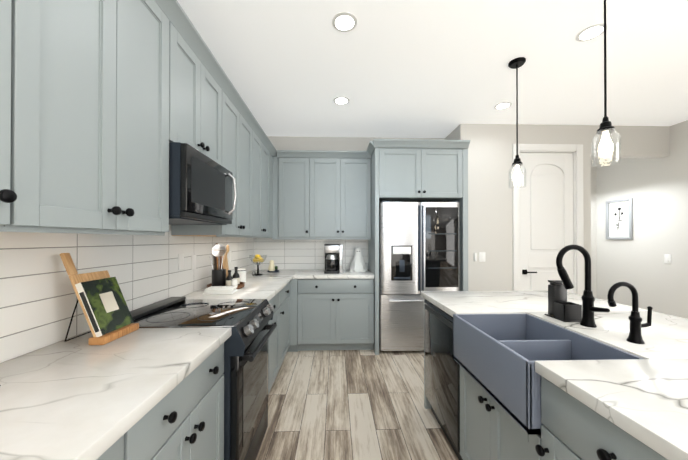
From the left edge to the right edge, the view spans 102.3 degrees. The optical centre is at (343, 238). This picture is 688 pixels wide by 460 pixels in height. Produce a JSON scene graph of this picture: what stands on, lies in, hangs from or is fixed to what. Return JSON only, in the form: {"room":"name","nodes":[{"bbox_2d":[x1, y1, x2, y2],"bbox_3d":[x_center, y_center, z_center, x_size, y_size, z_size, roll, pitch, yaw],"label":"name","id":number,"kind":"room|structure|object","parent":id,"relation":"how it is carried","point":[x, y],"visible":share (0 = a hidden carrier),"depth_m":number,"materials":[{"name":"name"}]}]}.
{"room":"kitchen","nodes":[
{"label":"kitchen","id":0,"kind":"room"},
{"bbox_2d":[2,225,246,362],"bbox_3d":[-1.209,-0.054,0.578,0.100,2.790,6.800,0,0,-2],"label":"wall","id":1,"kind":"structure","parent":0,"point":[169,225],"depth_m":1.16,"materials":[{"name":"grey paint"}]},
{"bbox_2d":[0,0,51,231],"bbox_3d":[-0.977,-0.579,0.437,0.345,1.100,0.602,0,0,-2],"label":"upper cabinet","id":2,"kind":"object","parent":1,"relation":"attached to","point":[25,25],"depth_m":0.71,"materials":[{"name":"grey paint"}]},
{"bbox_2d":[33,0,183,235],"bbox_3d":[-0.994,-0.577,0.996,0.345,1.100,0.764,0,0,-2],"label":"upper cabinet","id":3,"kind":"object","parent":1,"relation":"attached to","point":[103,103],"depth_m":0.99,"materials":[{"name":"grey paint"}]},
{"bbox_2d":[0,231,253,362],"bbox_3d":[-1.188,0.186,1.628,0.004,0.480,4.500,0,0,-2],"label":"backsplash","id":4,"kind":"structure","parent":1,"relation":"attached to","point":[38,298],"depth_m":1.22,"materials":[{"name":"tile"}]},
{"bbox_2d":[178,254,183,269],"bbox_3d":[-1.195,0.171,2.033,0.006,0.115,0.070,0,0,-2],"label":"electrical outlet plate","id":5,"kind":"object","parent":4,"relation":"attached to","point":[181,261],"depth_m":2.02,"materials":[{"name":"white paint"}]},
{"bbox_2d":[191,255,195,269],"bbox_3d":[-1.200,0.192,2.213,0.006,0.115,0.070,0,0,-2],"label":"electrical outlet plate","id":6,"kind":"object","parent":4,"relation":"attached to","point":[193,257],"depth_m":2.20,"materials":[{"name":"white paint"}]},
{"bbox_2d":[228,251,230,261],"bbox_3d":[-1.222,0.196,2.963,0.006,0.115,0.070,0,0,-2],"label":"electrical outlet plate","id":7,"kind":"object","parent":4,"relation":"attached to","point":[229,253],"depth_m":2.95,"materials":[{"name":"white paint"}]},
{"bbox_2d":[180,20,223,166],"bbox_3d":[-1.012,-0.795,1.620,0.345,0.658,0.604,0,0,-2],"label":"upper cabinet","id":8,"kind":"object","parent":1,"relation":"attached to","point":[202,90],"depth_m":1.63,"materials":[{"name":"grey paint"}]},
{"bbox_2d":[169,142,236,224],"bbox_3d":[-0.947,-0.276,1.619,0.474,0.365,0.592,0,0,-2],"label":"microwave","id":9,"kind":"object","parent":8,"relation":"attached to","point":[202,187],"visible":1,"depth_m":1.45,"materials":[{"name":"grey metal"}]},
{"bbox_2d":[180,76,255,235],"bbox_3d":[-1.032,-0.570,2.272,0.345,1.100,0.826,0,0,-2],"label":"upper cabinet","id":10,"kind":"object","parent":1,"relation":"attached to","point":[239,126],"depth_m":2.25,"materials":[{"name":"grey paint"}]},
{"bbox_2d":[224,124,271,237],"bbox_3d":[-1.052,-0.567,2.943,0.345,1.100,0.763,0,0,-2],"label":"upper cabinet","id":11,"kind":"object","parent":1,"relation":"attached to","point":[262,145],"depth_m":2.95,"materials":[{"name":"grey paint"}]},
{"bbox_2d":[268,148,279,239],"bbox_3d":[-1.040,-0.529,3.573,0.405,1.030,0.618,0,0,-2],"label":"upper cabinet","id":12,"kind":"object","parent":1,"relation":"attached to","point":[273,156],"depth_m":3.55,"materials":[{"name":"grey paint"}]},
{"bbox_2d":[267,136,441,269],"bbox_3d":[0.151,-0.037,3.970,2.780,2.790,0.100,0,0,-2],"label":"wall","id":13,"kind":"structure","parent":0,"point":[279,142],"depth_m":3.91,"materials":[{"name":"grey paint"}]},
{"bbox_2d":[276,150,315,239],"bbox_3d":[-0.653,-0.563,3.721,0.538,1.100,0.345,0,0,-2],"label":"upper cabinet","id":14,"kind":"object","parent":13,"relation":"attached to","point":[297,167],"depth_m":3.56,"materials":[{"name":"grey paint"}]},
{"bbox_2d":[254,238,367,269],"bbox_3d":[-0.455,0.198,3.899,1.596,0.480,0.004,0,0,-2],"label":"backsplash","id":15,"kind":"structure","parent":13,"relation":"attached to","point":[296,254],"depth_m":3.89,"materials":[{"name":"tile"}]},
{"bbox_2d":[316,148,371,239],"bbox_3d":[-0.081,-0.573,3.738,0.851,1.120,0.345,0,0,-2],"label":"upper cabinet","id":16,"kind":"object","parent":13,"relation":"attached to","point":[343,178],"depth_m":3.57,"materials":[{"name":"grey paint"}]},
{"bbox_2d":[372,144,463,207],"bbox_3d":[0.894,-0.769,3.593,0.992,0.590,0.695,0,0,-2],"label":"upper cabinet","id":17,"kind":"object","parent":13,"relation":"attached to","point":[404,172],"depth_m":3.25,"materials":[{"name":"grey paint"}]},
{"bbox_2d":[256,347,458,459],"bbox_3d":[1.536,1.393,0.953,5.610,0.100,7.200,0,0,-2],"label":"floor","id":18,"kind":"structure","parent":0,"point":[345,404],"depth_m":2.17,"materials":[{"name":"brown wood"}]},
{"bbox_2d":[104,412,151,459],"bbox_3d":[-0.846,0.903,0.381,0.605,0.875,0.747,0,0,-2],"label":"base cabinet","id":19,"kind":"object","parent":18,"relation":"on","point":[137,445],"depth_m":0.74,"materials":[{"name":"grey paint"}]},
{"bbox_2d":[152,344,223,459],"bbox_3d":[-0.863,0.906,0.971,0.605,0.875,0.686,0,0,-2],"label":"base cabinet","id":20,"kind":"object","parent":18,"relation":"on","point":[189,425],"depth_m":1.04,"materials":[{"name":"grey paint"}]},
{"bbox_2d":[0,328,231,459],"bbox_3d":[-0.828,0.440,0.376,0.640,0.040,1.878,0,0,-2],"label":"countertop","id":21,"kind":"structure","parent":20,"relation":"on","point":[74,399],"depth_m":0.79,"materials":[{"name":"white stone"}]},
{"bbox_2d":[60,253,138,344],"bbox_3d":[-1.046,0.242,1.192,0.187,0.364,0.200,0,0,-2],"label":"cookbook stand","id":22,"kind":"object","parent":21,"relation":"on","point":[104,306],"visible":1,"depth_m":1.15,"materials":[{"name":"brown wood"}]},
{"bbox_2d":[130,297,276,459],"bbox_3d":[-0.815,0.874,1.618,0.726,0.946,0.605,0,0,-2],"label":"stove","id":23,"kind":"object","parent":18,"relation":"on","point":[245,373],"visible":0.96,"depth_m":1.49,"materials":[{"name":"grey metal"}]},
{"bbox_2d":[228,292,279,394],"bbox_3d":[-0.903,0.912,2.301,0.605,0.875,0.765,0,0,-2],"label":"base cabinet","id":24,"kind":"object","parent":18,"relation":"on","point":[274,339],"depth_m":2.44,"materials":[{"name":"grey paint"}]},
{"bbox_2d":[280,280,299,366],"bbox_3d":[-0.881,0.915,2.921,0.685,0.875,0.725,0,0,-2],"label":"base cabinet","id":25,"kind":"object","parent":18,"relation":"on","point":[290,294],"depth_m":3.24,"materials":[{"name":"grey paint"}]},
{"bbox_2d":[182,269,299,299],"bbox_3d":[-0.903,0.453,2.901,0.640,0.040,1.960,0,0,-2],"label":"countertop","id":26,"kind":"structure","parent":25,"relation":"on","point":[265,286],"depth_m":2.42,"materials":[{"name":"white stone"}]},
{"bbox_2d":[203,286,237,294],"bbox_3d":[-0.966,0.407,2.174,0.220,0.043,0.144,0,0,-6],"label":"tray","id":27,"kind":"object","parent":26,"relation":"on","point":[215,290],"visible":1,"depth_m":2.11,"materials":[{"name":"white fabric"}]},
{"bbox_2d":[207,244,244,288],"bbox_3d":[-1.023,0.239,2.408,0.300,0.382,0.300,0,0,-2],"label":"utensil holder","id":28,"kind":"object","parent":26,"relation":"on","point":[219,278],"visible":0.77,"depth_m":2.32,"materials":[{"name":"black"}]},
{"bbox_2d":[215,243,228,276],"bbox_3d":[-1.181,0.239,2.693,0.068,0.382,0.260,0,0,-2],"label":"wooden utensils","id":29,"kind":"object","parent":28,"relation":"in","point":[226,266],"visible":0.21,"depth_m":2.71,"materials":[{"name":"brown wood"}]},
{"bbox_2d":[238,268,246,281],"bbox_3d":[-1.022,0.365,2.725,0.111,0.132,0.146,0,0,-2],"label":"canister","id":30,"kind":"object","parent":26,"relation":"on","point":[242,272],"visible":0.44,"depth_m":2.70,"materials":[{"name":"white ceramic"}]},
{"bbox_2d":[249,254,266,275],"bbox_3d":[-1.017,0.312,3.227,0.208,0.244,0.321,0,0,-2],"label":"fruit bowl","id":31,"kind":"object","parent":26,"relation":"on","point":[258,259],"visible":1,"depth_m":3.26,"materials":[{"name":"black metal"}]},
{"bbox_2d":[267,260,279,271],"bbox_3d":[-0.919,0.359,3.606,0.160,0.153,0.160,0,0,-2],"label":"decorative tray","id":32,"kind":"object","parent":26,"relation":"on","point":[272,267],"visible":1,"depth_m":3.58,"materials":[{"name":"beige wax"}]},
{"bbox_2d":[300,280,375,354],"bbox_3d":[-0.105,0.919,3.583,0.905,0.875,0.632,0,0,-2],"label":"base cabinet","id":33,"kind":"object","parent":18,"relation":"on","point":[335,314],"depth_m":3.27,"materials":[{"name":"grey paint"}]},
{"bbox_2d":[292,269,375,279],"bbox_3d":[-0.127,0.456,3.574,0.952,0.040,0.661,0,0,-2],"label":"countertop","id":34,"kind":"structure","parent":33,"relation":"on","point":[304,274],"depth_m":3.27,"materials":[{"name":"white stone"}]},
{"bbox_2d":[324,244,342,273],"bbox_3d":[-0.133,0.255,3.519,0.225,0.362,0.242,0,0,-2],"label":"coffee maker","id":35,"kind":"object","parent":34,"relation":"on","point":[333,258],"visible":1,"depth_m":3.41,"materials":[{"name":"silver plastic"}]},
{"bbox_2d":[350,247,367,271],"bbox_3d":[0.193,0.276,3.702,0.253,0.320,0.246,0,0,-2],"label":"decor","id":36,"kind":"object","parent":34,"relation":"on","point":[358,264],"visible":1,"depth_m":3.65,"materials":[{"name":"white ceramic"}]},
{"bbox_2d":[379,201,459,350],"bbox_3d":[0.897,0.459,3.557,0.950,1.795,0.725,0,0,-2],"label":"fridge","id":37,"kind":"object","parent":18,"relation":"on","point":[419,247],"visible":0.79,"depth_m":3.25,"materials":[{"name":"grey metal"}]},
{"bbox_2d":[421,295,672,459],"bbox_3d":[1.092,0.905,0.829,0.886,0.875,2.815,0,0,-2],"label":"kitchen island","id":38,"kind":"object","parent":18,"relation":"on","point":[514,375],"depth_m":1.16,"materials":[{"name":"grey paint"}]},
{"bbox_2d":[424,299,462,459],"bbox_3d":[0.688,0.914,1.892,0.090,0.868,0.592,0,0,-2],"label":"dishwasher","id":39,"kind":"object","parent":38,"relation":"in","point":[442,372],"depth_m":1.82,"materials":[{"name":"black metal"}]},
{"bbox_2d":[421,291,687,459],"bbox_3d":[1.250,0.443,0.834,1.170,0.040,2.870,0,0,-2],"label":"island countertop","id":40,"kind":"structure","parent":38,"relation":"on","point":[648,396],"depth_m":0.91,"materials":[{"name":"white stone"}]},
{"bbox_2d":[453,311,644,370],"bbox_3d":[0.848,0.559,1.281,0.430,0.252,0.622,0,0,-2],"label":"sink","id":41,"kind":"object","parent":40,"relation":"in","point":[524,337],"depth_m":1.28,"materials":[{"name":"grey ceramic"}]},
{"bbox_2d":[545,280,581,321],"bbox_3d":[1.166,0.327,1.475,0.100,0.196,0.135,0,0,-2],"label":"soap caddy","id":42,"kind":"object","parent":40,"relation":"on","point":[560,308],"visible":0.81,"depth_m":1.48,"materials":[{"name":"black plastic"}]},
{"bbox_2d":[556,244,609,327],"bbox_3d":[1.126,0.227,1.314,0.187,0.394,0.128,0,0,-2],"label":"faucet","id":43,"kind":"object","parent":40,"relation":"on","point":[589,309],"visible":1,"depth_m":1.34,"materials":[{"name":"black metal"}]},
{"bbox_2d":[607,282,652,343],"bbox_3d":[1.169,0.300,1.132,0.183,0.246,0.052,0,0,-2],"label":"faucet","id":44,"kind":"object","parent":40,"relation":"on","point":[635,327],"visible":1,"depth_m":1.12,"materials":[{"name":"black metal"}]},
{"bbox_2d":[177,0,687,137],"bbox_3d":[1.536,-1.497,0.967,5.610,0.100,7.200,0,0,-2],"label":"ceiling","id":45,"kind":"structure","parent":0,"point":[408,68],"depth_m":2.27,"materials":[{"name":"white paint"}]},
{"bbox_2d":[333,96,349,104],"bbox_3d":[-0.026,-1.434,2.882,0.166,0.006,0.167,0,0,-2],"label":"recessed light","id":46,"kind":"object","parent":45,"relation":"in","point":[341,100],"depth_m":2.89,"materials":[{"name":"white paint"}]},
{"bbox_2d":[332,12,356,31],"bbox_3d":[0.004,-1.439,1.844,0.162,0.006,0.163,0,0,-2],"label":"recessed light","id":47,"kind":"object","parent":45,"relation":"in","point":[344,21],"depth_m":1.85,"materials":[{"name":"white paint"}]},
{"bbox_2d":[494,102,511,109],"bbox_3d":[1.715,-1.433,2.999,0.165,0.006,0.159,0,0,-2],"label":"recessed light","id":48,"kind":"object","parent":45,"relation":"in","point":[503,105],"depth_m":2.99,"materials":[{"name":"white paint"}]},
{"bbox_2d":[508,57,525,188],"bbox_3d":[1.413,-0.926,2.261,0.124,1.028,0.124,0,0,-2],"label":"pendant light","id":49,"kind":"object","parent":45,"relation":"hanging from","point":[516,63],"visible":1,"depth_m":2.25,"materials":[{"name":"clear glass"}]},
{"bbox_2d":[575,23,607,41],"bbox_3d":[1.728,-1.439,1.938,0.171,0.006,0.169,0,0,-2],"label":"recessed light","id":50,"kind":"object","parent":45,"relation":"in","point":[591,32],"depth_m":1.94,"materials":[{"name":"white paint"}]},
{"bbox_2d":[591,0,620,166],"bbox_3d":[1.473,-0.929,1.563,0.124,1.028,0.124,0,0,-2],"label":"pendant light","id":51,"kind":"object","parent":45,"relation":"hanging from","point":[606,145],"visible":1,"depth_m":1.56,"materials":[{"name":"clear glass"}]},
{"bbox_2d":[442,130,453,139],"bbox_3d":[1.498,-0.038,3.770,0.100,2.790,0.360,0,0,-2],"label":"wall","id":52,"kind":"structure","parent":0,"point":[451,136],"depth_m":3.77,"materials":[{"name":"grey paint"}]},
{"bbox_2d":[454,124,669,314],"bbox_3d":[2.800,-0.039,3.548,2.690,2.790,0.100,0,0,-2],"label":"wall","id":53,"kind":"structure","parent":0,"point":[648,173],"depth_m":3.54,"materials":[{"name":"grey paint"}]},
{"bbox_2d":[479,252,484,261],"bbox_3d":[1.727,0.236,3.459,0.080,0.120,0.011,0,0,-2],"label":"light switch","id":54,"kind":"object","parent":53,"relation":"attached to","point":[481,256],"depth_m":3.46,"materials":[{"name":"white paint"}]},
{"bbox_2d":[513,144,583,294],"bbox_3d":[2.565,0.086,3.525,0.900,2.540,0.132,0,0,-2],"label":"door","id":55,"kind":"structure","parent":53,"relation":"attached to","point":[548,221],"depth_m":3.51,"materials":[{"name":"white paint"}]},
{"bbox_2d":[606,198,632,239],"bbox_3d":[4.133,-0.281,4.169,0.027,0.600,0.380,0,0,-2],"label":"picture frame","id":56,"kind":"object","parent":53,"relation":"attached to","point":[619,219],"visible":1,"depth_m":4.16,"materials":[{"name":"white paper"}]},
{"bbox_2d":[664,254,670,263],"bbox_3d":[4.159,0.266,3.562,0.011,0.120,0.070,0,0,-2],"label":"light switch","id":57,"kind":"object","parent":53,"relation":"attached to","point":[667,258],"visible":1,"depth_m":3.56,"materials":[{"name":"white paint"}]},
{"bbox_2d":[670,120,687,318],"bbox_3d":[4.291,-0.052,0.992,0.100,2.790,7.300,0,0,-2],"label":"wall","id":58,"kind":"structure","parent":0,"point":[679,131],"depth_m":3.44,"materials":[{"name":"grey paint"}]}
]}

